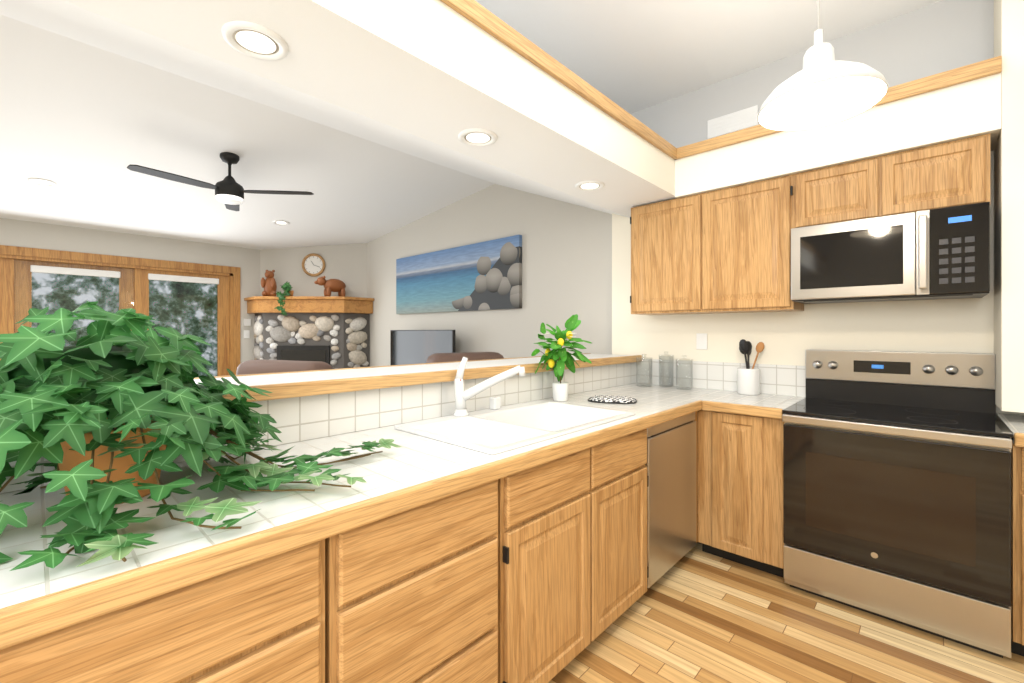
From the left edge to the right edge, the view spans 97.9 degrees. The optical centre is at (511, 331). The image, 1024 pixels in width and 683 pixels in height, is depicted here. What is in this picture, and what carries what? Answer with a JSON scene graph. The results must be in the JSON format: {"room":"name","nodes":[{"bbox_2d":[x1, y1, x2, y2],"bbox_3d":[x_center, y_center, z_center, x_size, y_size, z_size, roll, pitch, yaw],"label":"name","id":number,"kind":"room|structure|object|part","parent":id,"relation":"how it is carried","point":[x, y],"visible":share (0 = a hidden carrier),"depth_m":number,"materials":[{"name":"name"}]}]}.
{"room":"kitchen","nodes":[
{"label":"kitchen","id":0,"kind":"room"},
{"bbox_2d":[0,218,259,363],"bbox_3d":[-5.569,-0.340,4.654,0.120,3.300,5.500,0,0,43],"label":"wall","id":1,"kind":"structure","parent":0,"point":[21,233],"depth_m":5.61,"materials":[{"name":"grey paint"}]},
{"bbox_2d":[0,245,239,375],"bbox_3d":[-5.043,0.195,5.188,0.120,2.230,3.310,0,0,43],"label":"window frame","id":2,"kind":"structure","parent":1,"relation":"in","point":[144,271],"depth_m":5.51,"materials":[{"name":"brown wood"}]},
{"bbox_2d":[14,261,216,373],"bbox_3d":[-5.054,0.245,5.199,0.001,2.070,3.060,0,0,43],"label":"window glass","id":3,"kind":"structure","parent":2,"relation":"in","point":[121,301],"depth_m":5.47,"materials":[{"name":"clear glass"}]},
{"bbox_2d":[244,330,249,337],"bbox_3d":[-3.821,0.033,6.425,0.019,0.115,0.075,0,0,43],"label":"switch plate","id":4,"kind":"object","parent":1,"relation":"attached to","point":[246,332],"depth_m":6.43,"materials":[{"name":"white plastic"}]},
{"bbox_2d":[244,319,250,325],"bbox_3d":[-3.816,-0.140,6.429,0.021,0.100,0.090,0,0,43],"label":"switch plate","id":5,"kind":"object","parent":1,"relation":"attached to","point":[247,322],"depth_m":6.42,"materials":[{"name":"white plastic"}]},
{"bbox_2d":[0,15,493,249],"bbox_3d":[-3.808,-1.394,3.763,3.910,0.392,6.600,0,0,43],"label":"ceiling","id":6,"kind":"structure","parent":0,"point":[83,126],"depth_m":3.86,"materials":[{"name":"white paint"}]},
{"bbox_2d":[28,178,56,186],"bbox_3d":[-4.217,-1.343,4.007,0.183,0.028,0.184,0,0,43],"label":"recessed light","id":7,"kind":"object","parent":6,"relation":"in","point":[43,182],"visible":0.96,"depth_m":4.00,"materials":[{"name":"white"}]},
{"bbox_2d":[127,152,313,210],"bbox_3d":[-2.515,-1.300,3.795,1.136,0.412,1.200,0,0,43],"label":"ceiling fan","id":8,"kind":"object","parent":6,"relation":"hanging from","point":[230,191],"visible":1,"depth_m":3.72,"materials":[{"name":"black metal"}]},
{"bbox_2d":[273,220,288,224],"bbox_3d":[-2.839,-1.343,5.485,0.183,0.028,0.184,0,0,43],"label":"recessed light","id":9,"kind":"object","parent":6,"relation":"in","point":[279,222],"visible":0.98,"depth_m":5.47,"materials":[{"name":"white"}]},
{"bbox_2d":[260,243,366,297],"bbox_3d":[-2.929,-0.340,6.653,1.556,3.300,0.120,0,0,-2],"label":"wall","id":10,"kind":"structure","parent":0,"point":[346,264],"depth_m":6.59,"materials":[{"name":"grey paint"}]},
{"bbox_2d":[302,253,325,275],"bbox_3d":[-2.927,-0.990,6.576,0.340,0.340,0.030,0,0,-2],"label":"wall clock","id":11,"kind":"object","parent":10,"relation":"attached to","point":[313,264],"visible":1,"depth_m":6.58,"materials":[{"name":"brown wood"}]},
{"bbox_2d":[0,353,641,493],"bbox_3d":[-0.644,0.745,2.063,0.488,1.130,4.369,0,0,43],"label":"wall","id":12,"kind":"structure","parent":0,"point":[298,406],"depth_m":1.93,"materials":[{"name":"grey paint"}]},
{"bbox_2d":[0,0,675,217],"bbox_3d":[-1.589,-1.250,1.694,2.160,0.680,6.600,0,0,43],"label":"soffit underside","id":13,"kind":"structure","parent":0,"point":[336,59],"depth_m":1.77,"materials":[{"name":"white paint"}]},
{"bbox_2d":[221,21,288,60],"bbox_3d":[-0.800,-0.904,1.396,0.184,0.011,0.184,0,0,43],"label":"recessed light","id":14,"kind":"object","parent":13,"relation":"in","point":[255,40],"visible":0.98,"depth_m":1.38,"materials":[{"name":"white"}]},
{"bbox_2d":[458,128,497,146],"bbox_3d":[-0.159,-0.904,2.083,0.184,0.011,0.184,0,0,43],"label":"recessed light","id":15,"kind":"object","parent":13,"relation":"in","point":[477,137],"visible":1,"depth_m":2.07,"materials":[{"name":"white"}]},
{"bbox_2d":[575,180,604,190],"bbox_3d":[0.482,-0.904,2.771,0.184,0.011,0.184,0,0,43],"label":"recessed light","id":16,"kind":"object","parent":13,"relation":"in","point":[591,185],"visible":0.98,"depth_m":2.76,"materials":[{"name":"white"}]},
{"bbox_2d":[367,184,611,366],"bbox_3d":[-0.687,-0.340,5.307,4.430,3.300,0.165,0,0,43],"label":"wall","id":17,"kind":"structure","parent":0,"point":[566,261],"depth_m":4.74,"materials":[{"name":"grey paint"}]},
{"bbox_3d":[-0.729,-0.610,5.263,2.230,0.740,0.044,0,0,43],"label":"canvas picture of lake","id":18,"kind":"part","parent":17,"relation":"part of","materials":[{"name":"blue fabric"}]},
{"bbox_2d":[312,0,674,195],"bbox_3d":[-0.799,-1.060,0.957,0.001,0.300,6.600,0,0,43],"label":"ceiling soffit","id":19,"kind":"structure","parent":0,"point":[442,36],"depth_m":1.76,"materials":[{"name":"white paint"}]},
{"bbox_2d":[440,0,677,159],"bbox_3d":[-0.972,-1.183,0.756,0.022,0.070,6.070,0,0,43],"label":"trim","id":20,"kind":"structure","parent":19,"relation":"attached to","point":[485,19],"depth_m":1.97,"materials":[{"name":"brown wood"}]},
{"bbox_2d":[475,0,940,113],"bbox_3d":[-0.261,-1.740,0.456,3.070,0.001,6.600,0,0,43],"label":"ceiling","id":21,"kind":"structure","parent":0,"point":[631,56],"depth_m":2.60,"materials":[{"name":"white paint"}]},
{"bbox_2d":[757,0,888,130],"bbox_3d":[0.953,-1.220,1.387,0.334,1.040,0.334,0,0,43],"label":"pendant lamp","id":22,"kind":"object","parent":21,"relation":"hanging from","point":[823,87],"visible":1,"depth_m":1.39,"materials":[{"name":"white metal"}]},
{"bbox_2d":[548,542,1023,682],"bbox_3d":[-0.234,1.360,0.390,2.940,0.100,6.740,0,0,43],"label":"floor","id":23,"kind":"structure","parent":0,"point":[695,614],"depth_m":1.88,"materials":[{"name":"brown wood"}]},
{"bbox_2d":[0,534,339,682],"bbox_3d":[-0.938,0.876,0.875,0.629,0.868,0.900,0,0,43],"label":"base cabinet","id":24,"kind":"object","parent":23,"relation":"on","point":[275,619],"depth_m":0.83,"materials":[{"name":"brown wood"}]},
{"bbox_2d":[340,473,515,682],"bbox_3d":[-0.436,0.876,1.414,0.629,0.868,0.573,0,0,43],"label":"base cabinet","id":25,"kind":"object","parent":23,"relation":"on","point":[428,591],"depth_m":1.20,"materials":[{"name":"brown wood"}]},
{"bbox_2d":[0,359,726,649],"bbox_3d":[-0.214,0.329,1.679,0.750,0.238,4.343,0,0,43],"label":"countertop","id":26,"kind":"structure","parent":25,"relation":"on","point":[42,599],"depth_m":1.03,"materials":[{"name":"white tile"}]},
{"bbox_2d":[0,301,400,570],"bbox_3d":[-0.806,0.162,1.044,0.640,0.474,1.214,0,0,43],"label":"ivy plant","id":27,"kind":"object","parent":26,"relation":"on","point":[103,417],"visible":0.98,"depth_m":0.94,"materials":[{"name":"green plant"}]},
{"bbox_2d":[394,400,634,453],"bbox_3d":[0.052,0.487,2.002,0.590,0.200,0.970,0,0,43],"label":"sink basin","id":28,"kind":"object","parent":26,"relation":"in","point":[503,428],"visible":0.46,"depth_m":1.98,"materials":[{"name":"white ceramic"}]},
{"bbox_2d":[453,357,525,416],"bbox_3d":[-0.089,0.251,2.079,0.280,0.272,0.281,0,0,43],"label":"tap","id":29,"kind":"object","parent":28,"relation":"on","point":[462,395],"visible":1,"depth_m":2.05,"materials":[{"name":"white metal"}]},
{"bbox_2d":[531,314,591,400],"bbox_3d":[0.308,0.147,2.555,0.300,0.503,0.425,0,0,43],"label":"potted plant","id":30,"kind":"object","parent":26,"relation":"on","point":[559,355],"visible":1,"depth_m":2.56,"materials":[{"name":"green plant"}]},
{"bbox_3d":[0.283,0.347,2.601,0.096,0.104,0.096,0,0,43],"label":"pot","id":31,"kind":"part","parent":30,"relation":"part of","materials":[{"name":"white ceramic"}]},
{"bbox_2d":[588,395,636,403],"bbox_3d":[0.581,0.387,2.583,0.286,0.025,0.245,0,0,43],"label":"trivet","id":32,"kind":"object","parent":26,"relation":"on","point":[612,399],"visible":1,"depth_m":2.53,"materials":[{"name":"white stone"}]},
{"bbox_2d":[636,354,651,386],"bbox_3d":[0.980,0.280,3.304,0.118,0.238,0.118,0,0,43],"label":"glass canister","id":33,"kind":"object","parent":26,"relation":"on","point":[650,373],"visible":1,"depth_m":3.29,"materials":[{"name":"clear glass"}]},
{"bbox_2d":[659,351,673,386],"bbox_3d":[1.133,0.270,3.278,0.106,0.258,0.106,0,0,43],"label":"glass canister","id":34,"kind":"object","parent":26,"relation":"on","point":[672,380],"visible":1,"depth_m":3.26,"materials":[{"name":"clear glass"}]},
{"bbox_2d":[676,355,692,389],"bbox_3d":[1.206,0.280,3.121,0.114,0.238,0.114,0,0,43],"label":"glass canister","id":35,"kind":"object","parent":26,"relation":"on","point":[681,381],"visible":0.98,"depth_m":3.11,"materials":[{"name":"clear glass"}]},
{"bbox_2d":[645,412,695,588],"bbox_3d":[0.633,0.877,2.556,0.614,0.865,0.608,0,0,43],"label":"dishwasher","id":36,"kind":"object","parent":23,"relation":"on","point":[670,465],"visible":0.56,"depth_m":2.31,"materials":[{"name":"silver metal"}]},
{"bbox_2d":[698,410,783,577],"bbox_3d":[1.448,0.876,2.675,0.441,0.868,0.616,0,0,43],"label":"base cabinet","id":37,"kind":"object","parent":23,"relation":"on","point":[740,488],"visible":0.85,"depth_m":2.44,"materials":[{"name":"brown wood"}]},
{"bbox_2d":[704,363,805,418],"bbox_3d":[1.462,0.329,2.646,0.383,0.238,0.643,0,0,43],"label":"countertop","id":38,"kind":"structure","parent":37,"relation":"on","point":[781,386],"depth_m":2.81,"materials":[{"name":"white tile"}]},
{"bbox_2d":[737,339,764,394],"bbox_3d":[1.533,0.223,2.870,0.153,0.353,0.132,0,0,43],"label":"utensil crock","id":39,"kind":"object","parent":38,"relation":"on","point":[748,380],"visible":1,"depth_m":2.84,"materials":[{"name":"white ceramic"}]},
{"bbox_2d":[782,349,1013,657],"bbox_3d":[1.871,0.708,2.226,0.785,1.205,0.678,0,0,43],"label":"range","id":40,"kind":"object","parent":23,"relation":"on","point":[897,486],"visible":0.98,"depth_m":2.02,"materials":[{"name":"silver metal"}]},
{"bbox_2d":[1011,442,1023,656],"bbox_3d":[2.409,0.876,1.779,0.602,0.868,0.616,0,0,43],"label":"base cabinet","id":41,"kind":"object","parent":23,"relation":"on","point":[1017,550],"visible":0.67,"depth_m":1.76,"materials":[{"name":"brown wood"}]},
{"bbox_2d":[996,413,1023,447],"bbox_3d":[2.401,0.421,1.771,0.602,0.054,0.643,0,0,43],"label":"countertop","id":42,"kind":"structure","parent":41,"relation":"on","point":[1014,423],"depth_m":1.91,"materials":[{"name":"tile"}]},
{"bbox_2d":[612,0,1023,414],"bbox_3d":[1.933,-0.340,2.808,3.070,3.300,0.246,0,0,43],"label":"wall","id":43,"kind":"structure","parent":0,"point":[964,325],"depth_m":2.65,"materials":[{"name":"beige paint"}]},
{"bbox_2d":[630,193,711,314],"bbox_3d":[1.142,-0.515,3.165,0.508,0.770,0.316,0,0,43],"label":"upper cabinet","id":44,"kind":"object","parent":43,"relation":"attached to","point":[666,236],"depth_m":3.03,"materials":[{"name":"brown wood"}]},
{"bbox_2d":[696,333,706,349],"bbox_3d":[1.354,0.068,3.181,0.075,0.115,0.008,0,0,43],"label":"outlet","id":45,"kind":"object","parent":43,"relation":"attached to","point":[701,341],"visible":1,"depth_m":3.18,"materials":[{"name":"white plastic"}]},
{"bbox_2d":[707,105,757,138],"bbox_3d":[1.496,-1.425,3.037,0.320,0.130,0.013,0,0,43],"label":"air vent","id":46,"kind":"object","parent":43,"relation":"in","point":[733,122],"visible":1,"depth_m":3.03,"materials":[{"name":"white metal"}]},
{"bbox_2d":[702,174,803,312],"bbox_3d":[1.514,-0.515,2.818,0.509,0.770,0.316,0,0,43],"label":"upper cabinet","id":47,"kind":"object","parent":43,"relation":"attached to","point":[726,250],"depth_m":2.69,"materials":[{"name":"brown wood"}]},
{"bbox_2d":[794,156,881,227],"bbox_3d":[1.840,-0.738,2.514,0.382,0.325,0.316,0,0,43],"label":"upper cabinet","id":48,"kind":"object","parent":43,"relation":"attached to","point":[850,191],"depth_m":2.39,"materials":[{"name":"brown wood"}]},
{"bbox_2d":[882,133,989,215],"bbox_3d":[2.120,-0.738,2.253,0.385,0.325,0.316,0,0,43],"label":"upper cabinet","id":49,"kind":"object","parent":43,"relation":"attached to","point":[953,173],"depth_m":2.13,"materials":[{"name":"brown wood"}]},
{"bbox_2d":[791,202,989,303],"bbox_3d":[1.937,-0.370,2.338,0.754,0.404,0.442,0,0,43],"label":"over-the-range microwave","id":50,"kind":"object","parent":49,"relation":"attached to","point":[939,253],"visible":1,"depth_m":2.17,"materials":[{"name":"silver metal"}]},
{"bbox_2d":[675,73,1000,197],"bbox_3d":[1.742,-1.056,2.600,1.475,0.308,0.329,0,0,43],"label":"bulkhead soffit","id":51,"kind":"structure","parent":0,"point":[972,108],"depth_m":2.32,"materials":[{"name":"white paint"}]},
{"bbox_2d":[677,56,1001,158],"bbox_3d":[1.622,-1.183,2.472,1.475,0.070,0.022,0,0,43],"label":"trim","id":52,"kind":"structure","parent":51,"relation":"attached to","point":[973,71],"depth_m":2.17,"materials":[{"name":"brown wood"}]},
{"bbox_2d":[994,0,1023,412],"bbox_3d":[2.528,-0.695,1.867,0.674,2.090,0.329,0,0,43],"label":"wall","id":53,"kind":"structure","parent":0,"point":[1009,220],"depth_m":1.96,"materials":[{"name":"beige paint"}]},
{"bbox_3d":[-3.284,1.361,3.234,5.399,0.098,6.740,0,0,43],"label":"floor","id":54,"kind":"structure","parent":0,"visible":0},
{"bbox_2d":[236,359,332,374],"bbox_3d":[-1.530,0.730,3.584,0.860,1.040,0.960,0,0,22],"label":"armchair","id":55,"kind":"object","parent":54,"relation":"on","point":[259,366],"visible":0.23,"depth_m":3.16,"materials":[{"name":"brown leather"}]},
{"bbox_2d":[244,296,373,368],"bbox_3d":[-2.919,0.410,6.357,1.849,1.800,0.470,0,0,-2],"label":"fireplace","id":56,"kind":"object","parent":54,"relation":"on","point":[333,332],"visible":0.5,"depth_m":6.24,"materials":[{"name":"grey stone"}]},
{"bbox_2d":[261,270,276,295],"bbox_3d":[-3.417,-0.686,6.276,0.199,0.390,0.199,0,0,43],"label":"carving","id":57,"kind":"object","parent":56,"relation":"on","point":[268,284],"visible":1,"depth_m":6.24,"materials":[{"name":"brown wood"}]},
{"bbox_2d":[275,282,293,315],"bbox_3d":[-3.114,-0.469,6.121,0.322,0.501,0.301,0,0,43],"label":"mantel plant","id":58,"kind":"object","parent":56,"relation":"on","point":[287,288],"visible":1,"depth_m":6.06,"materials":[{"name":"green plant"}]},
{"bbox_2d":[244,296,373,313],"bbox_3d":[-2.922,-0.379,6.437,1.314,0.222,1.314,0,0,43],"label":"mantel shelf","id":59,"kind":"object","parent":56,"relation":"attached to","point":[255,304],"depth_m":6.16,"materials":[{"name":"brown wood"}]},
{"bbox_2d":[314,276,345,295],"bbox_3d":[-2.559,-0.635,6.293,0.182,0.292,0.438,0,0,43],"label":"carving","id":60,"kind":"object","parent":56,"relation":"on","point":[334,285],"visible":1,"depth_m":6.26,"materials":[{"name":"brown wood"}]},
{"bbox_2d":[426,352,503,362],"bbox_3d":[-0.559,0.710,3.973,0.740,1.080,0.960,0,0,-32],"label":"armchair","id":61,"kind":"object","parent":54,"relation":"on","point":[442,357],"visible":0.08,"depth_m":3.56,"materials":[{"name":"brown leather"}]},
{"bbox_3d":[-1.174,1.030,5.298,1.470,0.560,0.542,0,0,43],"label":"media console","id":62,"kind":"object","parent":54,"relation":"on","visible":0},
{"bbox_2d":[390,330,454,364],"bbox_3d":[-1.075,0.361,5.316,1.250,0.773,0.200,0,0,43],"label":"flat-screen tv","id":63,"kind":"object","parent":62,"relation":"on","point":[414,346],"visible":0.4,"depth_m":5.31,"materials":[{"name":"black plastic"}]},
{"label":"outside","id":64,"kind":"structure","parent":0,"visible":0},
{"bbox_2d":[32,272,216,375],"bbox_3d":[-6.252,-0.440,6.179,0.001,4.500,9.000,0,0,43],"label":"trees","id":65,"kind":"object","parent":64,"point":[80,292],"depth_m":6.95,"materials":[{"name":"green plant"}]}
]}

